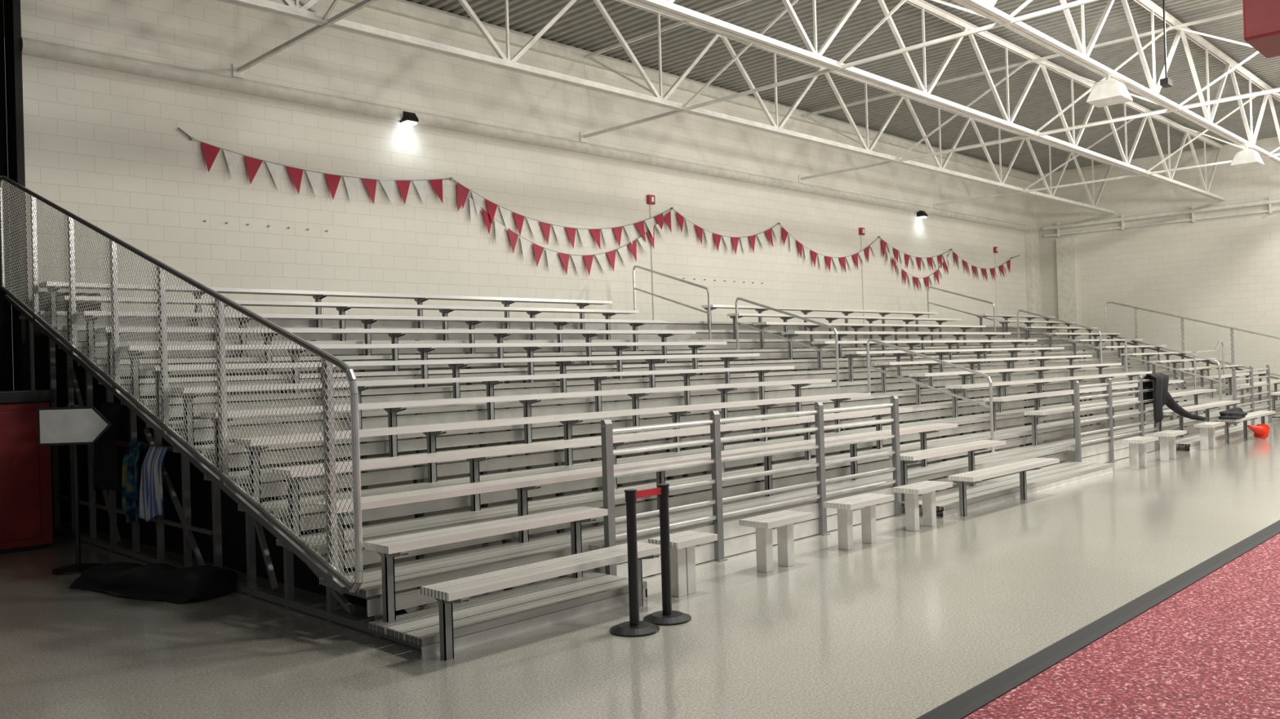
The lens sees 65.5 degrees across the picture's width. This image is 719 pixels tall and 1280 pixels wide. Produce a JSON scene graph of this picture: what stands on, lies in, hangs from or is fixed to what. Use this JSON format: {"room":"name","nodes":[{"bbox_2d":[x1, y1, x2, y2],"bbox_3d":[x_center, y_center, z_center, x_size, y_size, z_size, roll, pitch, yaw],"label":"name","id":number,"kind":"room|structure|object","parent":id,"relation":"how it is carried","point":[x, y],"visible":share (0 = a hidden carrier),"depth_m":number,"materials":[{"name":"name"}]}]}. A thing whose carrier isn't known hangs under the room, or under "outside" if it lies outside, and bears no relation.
{"room":"indoor sports arena","nodes":[
{"label":"indoor sports arena","id":0,"kind":"room"},
{"bbox_2d":[0,0,13,391],"bbox_3d":[-9.948,-1.805,10.073,0.040,7.620,6.164,-2,0,44],"label":"wall","id":1,"kind":"structure","parent":0,"point":[6,324],"depth_m":12.23,"materials":[{"name":"paint"}]},
{"bbox_2d":[20,0,1036,484],"bbox_3d":[2.923,-2.120,22.787,0.200,7.620,29.860,-2,0,44],"label":"wall","id":2,"kind":"structure","parent":0,"point":[106,147],"depth_m":16.41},
{"bbox_2d":[3,0,31,390],"bbox_3d":[-7.594,-1.864,12.136,0.410,7.620,0.080,-2,0,44],"label":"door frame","id":3,"kind":"structure","parent":2,"relation":"attached to","point":[12,19],"depth_m":12.02,"materials":[{"name":"black metal"}]},
{"bbox_2d":[399,111,418,125],"bbox_3d":[-3.675,-3.840,15.833,0.220,0.195,0.220,-2,0,44],"label":"wall lamp","id":4,"kind":"object","parent":2,"relation":"attached to","point":[408,118],"visible":1,"depth_m":15.77,"materials":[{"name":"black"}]},
{"bbox_2d":[21,36,1027,231],"bbox_3d":[2.559,-4.052,22.258,0.120,0.200,28.660,-2,0,44],"label":"trim","id":5,"kind":"structure","parent":2,"relation":"attached to","point":[33,47],"depth_m":15.98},
{"bbox_2d":[177,127,1018,292],"bbox_3d":[3.080,-2.490,22.725,0.130,1.703,26.370,-2,0,44],"label":"pennant bunting","id":6,"kind":"object","parent":2,"relation":"attached to","point":[211,152],"visible":1,"depth_m":18.11,"materials":[{"name":"fabric"}]},
{"bbox_2d":[646,194,655,204],"bbox_3d":[0.226,-3.196,19.873,0.089,0.180,0.180,-2,0,44],"label":"fire alarm strobe","id":7,"kind":"object","parent":2,"relation":"attached to","point":[650,198],"visible":1,"depth_m":19.83,"materials":[{"name":"red plastic"}]},
{"bbox_2d":[341,0,1038,182],"bbox_3d":[2.858,-5.740,22.624,0.120,0.180,29.660,-2,0,44],"label":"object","id":8,"kind":"structure","parent":2,"relation":"attached to","point":[392,6],"depth_m":19.34,"materials":[{"name":"white metal"}]},
{"bbox_2d":[649,204,997,325],"bbox_3d":[5.661,-1.957,25.403,0.021,2.560,15.487,-2,0,44],"label":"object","id":9,"kind":"structure","parent":2,"relation":"attached to","point":[650,204],"depth_m":25.43,"materials":[{"name":"white metal"}]},
{"bbox_2d":[858,227,865,235],"bbox_3d":[5.679,-3.276,25.427,0.089,0.180,0.180,-2,0,44],"label":"fire alarm strobe","id":10,"kind":"object","parent":2,"relation":"attached to","point":[861,230],"visible":1,"depth_m":25.38,"materials":[{"name":"red plastic"}]},
{"bbox_2d":[916,210,928,218],"bbox_3d":[7.812,-4.016,27.533,0.220,0.195,0.220,-2,0,44],"label":"wall lamp","id":11,"kind":"object","parent":2,"relation":"attached to","point":[921,214],"visible":1,"depth_m":27.47,"materials":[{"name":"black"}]},
{"bbox_2d":[993,246,998,253],"bbox_3d":[11.057,-3.407,30.907,0.089,0.180,0.180,-2,0,44],"label":"fire alarm strobe","id":12,"kind":"object","parent":2,"relation":"attached to","point":[995,249],"visible":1,"depth_m":30.86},
{"bbox_2d":[1025,227,1041,392],"bbox_3d":[12.945,-1.429,32.664,0.219,5.749,0.550,-2,0,44],"label":"pilaster","id":13,"kind":"object","parent":2,"relation":"attached to","point":[1032,248],"visible":0.46,"depth_m":32.51,"materials":[{"name":"white paint"}]},
{"bbox_2d":[0,402,1279,718],"bbox_3d":[5.513,1.610,13.156,28.800,0.100,40.105,-2,0,44],"label":"floor","id":14,"kind":"structure","parent":0,"point":[903,624],"depth_m":6.25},
{"bbox_2d":[0,390,53,554],"bbox_3d":[-6.709,1.118,9.861,1.070,1.580,1.360,-2,0,44],"label":"storage cabinet","id":15,"kind":"object","parent":14,"relation":"on","point":[26,520],"visible":0.97,"depth_m":9.79,"materials":[{"name":"plastic"}]},
{"bbox_2d":[37,404,112,575],"bbox_3d":[-4.923,1.123,8.690,0.497,1.450,0.471,-2,0,44],"label":"sign stand","id":16,"kind":"object","parent":14,"relation":"on","point":[74,425],"visible":0.89,"depth_m":8.66,"materials":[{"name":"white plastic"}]},
{"bbox_2d":[69,562,238,603],"bbox_3d":[-3.834,1.698,7.791,1.510,0.217,0.516,-2,0,31],"label":"tarp","id":17,"kind":"object","parent":14,"relation":"on","point":[157,581],"visible":1,"depth_m":7.55,"materials":[{"name":"black fabric"}]},
{"bbox_2d":[609,487,661,637],"bbox_3d":[-0.003,1.249,6.208,0.397,0.875,0.310,-2,0,-15],"label":"stanchion","id":18,"kind":"object","parent":14,"relation":"on","point":[633,628],"visible":1,"depth_m":6.17,"materials":[{"name":"black plastic"}]},
{"bbox_2d":[18,281,1279,661],"bbox_3d":[5.137,0.224,18.183,8.890,2.750,26.808,-2,0,44],"label":"bleachers","id":19,"kind":"object","parent":14,"relation":"on","point":[200,522],"visible":0.85,"depth_m":10.55,"materials":[{"name":"metal"}]},
{"bbox_2d":[121,441,144,523],"bbox_3d":[-4.536,1.098,8.897,0.313,0.721,0.136,-2,0,44],"label":"patterned towel","id":20,"kind":"object","parent":19,"relation":"hanging from","point":[130,477],"visible":1,"depth_m":8.87,"materials":[{"name":"fabric"}]},
{"bbox_2d":[137,445,168,521],"bbox_3d":[-4.216,1.085,8.622,0.463,0.657,0.117,-2,0,44],"label":"hanging towel","id":21,"kind":"object","parent":19,"relation":"hanging from","point":[151,495],"visible":1,"depth_m":8.58,"materials":[{"name":"fabric"}]},
{"bbox_2d":[0,175,363,595],"bbox_3d":[-4.594,-0.342,8.883,8.016,3.834,0.084,-2,0,44],"label":"guardrail","id":22,"kind":"object","parent":19,"relation":"attached to","point":[328,570],"visible":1,"depth_m":7.76,"materials":[{"name":"metal"}]},
{"bbox_2d":[632,265,712,339],"bbox_3d":[0.543,-1.040,17.756,1.900,1.444,0.100,-2,0,44],"label":"handrail","id":23,"kind":"object","parent":19,"relation":"on","point":[634,266],"visible":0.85,"depth_m":17.67,"materials":[{"name":"metal"}]},
{"bbox_2d":[734,297,839,394],"bbox_3d":[2.334,-0.240,16.018,2.050,1.649,0.100,-2,0,44],"label":"handrail","id":24,"kind":"object","parent":19,"relation":"on","point":[836,355],"visible":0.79,"depth_m":15.90,"materials":[{"name":"metal"}]},
{"bbox_2d":[866,338,996,453],"bbox_3d":[4.123,0.478,14.280,2.000,1.630,0.100,-2,0,44],"label":"handrail","id":25,"kind":"object","parent":19,"relation":"on","point":[990,406],"visible":0.86,"depth_m":14.15,"materials":[{"name":"metal"}]},
{"bbox_2d":[926,286,997,338],"bbox_3d":[8.248,-1.227,25.606,1.900,1.444,0.100,-2,0,44],"label":"handrail","id":26,"kind":"object","parent":19,"relation":"on","point":[928,287],"visible":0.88,"depth_m":25.53,"materials":[{"name":"metal"}]},
{"bbox_2d":[1017,309,1102,373],"bbox_3d":[10.039,-0.428,23.867,2.050,1.649,0.100,-2,0,44],"label":"handrail","id":27,"kind":"object","parent":19,"relation":"on","point":[1019,310],"visible":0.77,"depth_m":23.80,"materials":[{"name":"metal"}]},
{"bbox_2d":[1124,337,1223,409],"bbox_3d":[11.827,0.291,22.129,2.000,1.630,0.100,-2,0,44],"label":"handrail","id":28,"kind":"object","parent":19,"relation":"on","point":[1126,339],"visible":0.83,"depth_m":22.04,"materials":[{"name":"metal"}]},
{"bbox_2d":[1104,302,1279,379],"bbox_3d":[15.307,-0.513,27.057,5.046,2.467,0.084,-2,0,44],"label":"guardrail","id":29,"kind":"object","parent":19,"relation":"attached to","point":[1232,337],"visible":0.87,"depth_m":27.35,"materials":[{"name":"metal"}]},
{"bbox_2d":[1193,341,1225,389],"bbox_3d":[13.854,0.110,24.199,0.044,1.122,2.444,-2,0,44],"label":"handrail","id":30,"kind":"object","parent":19,"relation":"on","point":[1219,342],"visible":0.98,"depth_m":24.25,"materials":[{"name":"metal"}]},
{"bbox_2d":[1217,407,1247,419],"bbox_3d":[10.286,0.925,17.277,0.353,0.180,1.273,-2,0,44],"label":"pile","id":31,"kind":"object","parent":19,"relation":"on","point":[1236,413],"visible":1,"depth_m":16.99,"materials":[{"name":"black fabric"}]},
{"bbox_2d":[643,484,691,626],"bbox_3d":[0.164,1.246,6.439,0.310,0.875,0.310,-2,0,44],"label":"stanchion","id":32,"kind":"object","parent":14,"relation":"on","point":[665,617],"visible":0.98,"depth_m":6.41,"materials":[{"name":"black plastic"}]},
{"bbox_2d":[648,530,717,597],"bbox_3d":[0.314,1.472,7.097,0.280,0.420,0.428,-2,0,44],"label":"seat","id":33,"kind":"object","parent":14,"relation":"on","point":[682,544],"visible":0.84,"depth_m":7.07,"materials":[{"name":"metal"}]},
{"bbox_2d":[600,395,904,576],"bbox_3d":[1.230,1.040,8.899,0.076,1.250,4.250,-2,0,44],"label":"guardrail","id":34,"kind":"object","parent":14,"relation":"on","point":[607,432],"visible":0.97,"depth_m":8.47,"materials":[{"name":"metal"}]},
{"bbox_2d":[738,510,813,573],"bbox_3d":[1.091,1.453,7.889,0.280,0.420,0.608,-2,0,44],"label":"seat","id":35,"kind":"object","parent":14,"relation":"on","point":[784,521],"visible":1,"depth_m":7.82,"materials":[{"name":"metal"}]},
{"bbox_2d":[822,493,893,550],"bbox_3d":[1.931,1.433,8.745,0.280,0.420,0.708,-2,0,44],"label":"seat","id":36,"kind":"object","parent":14,"relation":"on","point":[867,502],"visible":1,"depth_m":8.65,"materials":[{"name":"metal"}]},
{"bbox_2d":[892,480,952,531],"bbox_3d":[2.719,1.414,9.548,0.280,0.420,0.658,-2,0,44],"label":"seat","id":37,"kind":"object","parent":14,"relation":"on","point":[927,489],"visible":1,"depth_m":9.46,"materials":[{"name":"metal"}]},
{"bbox_2d":[917,520,1279,718],"bbox_3d":[9.046,1.444,12.347,0.160,0.017,35.905,-2,0,44],"label":"strip","id":38,"kind":"object","parent":14,"relation":"on","point":[966,704],"visible":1,"depth_m":5.69,"materials":[{"name":"grey rubber"}]},
{"bbox_2d":[1073,375,1159,462],"bbox_3d":[7.271,0.893,15.054,0.076,1.250,3.400,-2,0,44],"label":"guardrail","id":39,"kind":"object","parent":14,"relation":"on","point":[1108,384],"visible":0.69,"depth_m":14.76,"materials":[{"name":"metal"}]},
{"bbox_2d":[1142,373,1205,422],"bbox_3d":[8.691,0.632,16.392,1.388,0.829,0.460,-2,0,-30],"label":"jacket","id":40,"kind":"object","parent":39,"relation":"hanging from","point":[1162,397],"visible":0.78,"depth_m":16.21,"materials":[{"name":"black fabric"}]},
{"bbox_2d":[963,533,1279,718],"bbox_3d":[12.751,1.317,8.708,10.230,0.009,35.905,-2,0,44],"label":"rubber floor mat","id":41,"kind":"object","parent":14,"relation":"on","point":[1211,650],"visible":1,"depth_m":5.21,"materials":[{"name":"red rubber"}]},
{"bbox_2d":[1120,436,1158,469],"bbox_3d":[6.992,1.310,13.901,0.280,0.420,0.658,-2,0,44],"label":"seat","id":42,"kind":"object","parent":14,"relation":"on","point":[1137,445],"visible":1,"depth_m":13.81,"materials":[{"name":"metal"}]},
{"bbox_2d":[1152,430,1186,461],"bbox_3d":[7.902,1.288,14.829,0.280,0.420,0.658,-2,0,44],"label":"seat","id":43,"kind":"object","parent":14,"relation":"on","point":[1166,437],"visible":1,"depth_m":14.74,"materials":[{"name":"metal"}]},
{"bbox_2d":[1193,422,1225,449],"bbox_3d":[9.320,1.253,16.274,0.280,0.420,0.708,-2,0,44],"label":"seat","id":44,"kind":"object","parent":14,"relation":"on","point":[1207,439],"visible":1,"depth_m":16.17,"materials":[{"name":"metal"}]},
{"bbox_2d":[1231,364,1273,426],"bbox_3d":[12.664,0.762,20.548,0.076,1.250,2.800,-2,0,44],"label":"guardrail","id":45,"kind":"object","parent":14,"relation":"on","point":[1267,369],"visible":0.83,"depth_m":20.50,"materials":[{"name":"metal"}]},
{"bbox_2d":[1247,423,1270,439],"bbox_3d":[10.981,1.288,17.742,0.389,0.254,0.260,-2,0,-21],"label":"traffic cone","id":46,"kind":"object","parent":14,"relation":"on","point":[1260,431],"visible":1,"depth_m":17.70,"materials":[{"name":"plastic"}]},
{"bbox_2d":[3,0,1279,174],"bbox_3d":[5.659,-6.090,13.582,28.800,0.050,39.180,-2,0,44],"label":"ceiling","id":47,"kind":"structure","parent":0,"point":[583,26],"depth_m":19.97,"materials":[{"name":"grey metal"}]},
{"bbox_2d":[1242,0,1279,57],"bbox_3d":[6.453,-4.639,9.978,0.590,2.940,0.900,-2,0,44],"label":"scoreboard","id":48,"kind":"object","parent":47,"relation":"hanging from","point":[1261,18],"visible":1,"depth_m":9.78,"materials":[{"name":"red plastic"}]},
{"bbox_2d":[626,0,1226,201],"bbox_3d":[4.235,-5.135,16.095,0.160,1.605,36.739,-2,0,44],"label":"roof truss","id":49,"kind":"object","parent":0,"point":[812,55],"visible":0.85,"depth_m":17.57,"materials":[{"name":"white metal"}]},
{"bbox_2d":[951,0,1279,165],"bbox_3d":[6.075,-5.201,14.288,0.160,1.605,36.739,-2,0,44],"label":"roof truss","id":50,"kind":"object","parent":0,"point":[985,8],"visible":0.88,"depth_m":17.07,"materials":[{"name":"white metal"}]},
{"bbox_2d":[1086,75,1133,107],"bbox_3d":[7.311,-4.230,15.511,0.526,0.420,0.527,-2,0,44],"label":"light","id":51,"kind":"object","parent":50,"relation":"attached to","point":[1109,91],"visible":1,"depth_m":15.39,"materials":[{"name":"white metal"}]},
{"bbox_2d":[1230,145,1264,168],"bbox_3d":[12.981,-4.368,21.288,0.526,0.420,0.527,-2,0,44],"label":"light","id":52,"kind":"object","parent":50,"relation":"attached to","point":[1246,157],"visible":1,"depth_m":21.16,"materials":[{"name":"white metal"}]},
{"bbox_2d":[1035,136,1279,402],"bbox_3d":[21.511,-2.663,25.313,22.800,7.620,0.200,-2,0,44],"label":"wall","id":53,"kind":"structure","parent":0,"point":[1224,271],"depth_m":30.24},
{"bbox_2d":[1056,236,1079,403],"bbox_3d":[13.987,-1.280,32.450,0.600,5.386,0.199,-2,0,44],"label":"pilaster","id":54,"kind":"object","parent":53,"relation":"attached to","point":[1066,247],"visible":0.7,"depth_m":32.36,"materials":[{"name":"white paint"}]},
{"bbox_2d":[1043,196,1279,237],"bbox_3d":[20.697,-4.499,25.765,20.500,0.467,0.228,-2,0,44],"label":"pipe","id":55,"kind":"object","parent":53,"relation":"attached to","point":[1270,201],"visible":1,"depth_m":30.26,"materials":[{"name":"white metal"}]},
{"bbox_3d":[-9.755,-1.832,6.159,5.600,7.620,0.050,-2,0,44],"label":"wall","id":56,"kind":"structure","parent":0,"visible":0},
{"bbox_2d":[216,0,1115,214],"bbox_3d":[2.053,-5.058,18.239,0.160,1.605,36.739,-2,0,44],"label":"roof truss","id":57,"kind":"object","parent":56,"relation":"attached to","point":[289,10],"visible":0.78,"depth_m":16.77,"materials":[{"name":"white metal"}]},
{"bbox_3d":[10.083,-5.343,10.351,0.160,1.605,36.739,-2,0,44],"label":"roof truss","id":58,"kind":"object","parent":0,"visible":0},
{"bbox_2d":[231,0,1279,208],"bbox_3d":[8.758,-5.198,13.850,20.799,1.609,20.190,-2,0,44],"label":"truss bridging","id":59,"kind":"object","parent":58,"relation":"attached to","point":[237,69],"visible":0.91,"depth_m":17.65,"materials":[{"name":"white metal"}]},
{"bbox_2d":[1160,0,1173,88],"bbox_3d":[8.382,-5.167,15.893,0.120,1.593,0.240,-2,0,44],"label":"ceiling camera","id":60,"kind":"object","parent":59,"relation":"hanging from","point":[1166,82],"visible":1,"depth_m":15.88,"materials":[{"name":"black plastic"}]}
]}

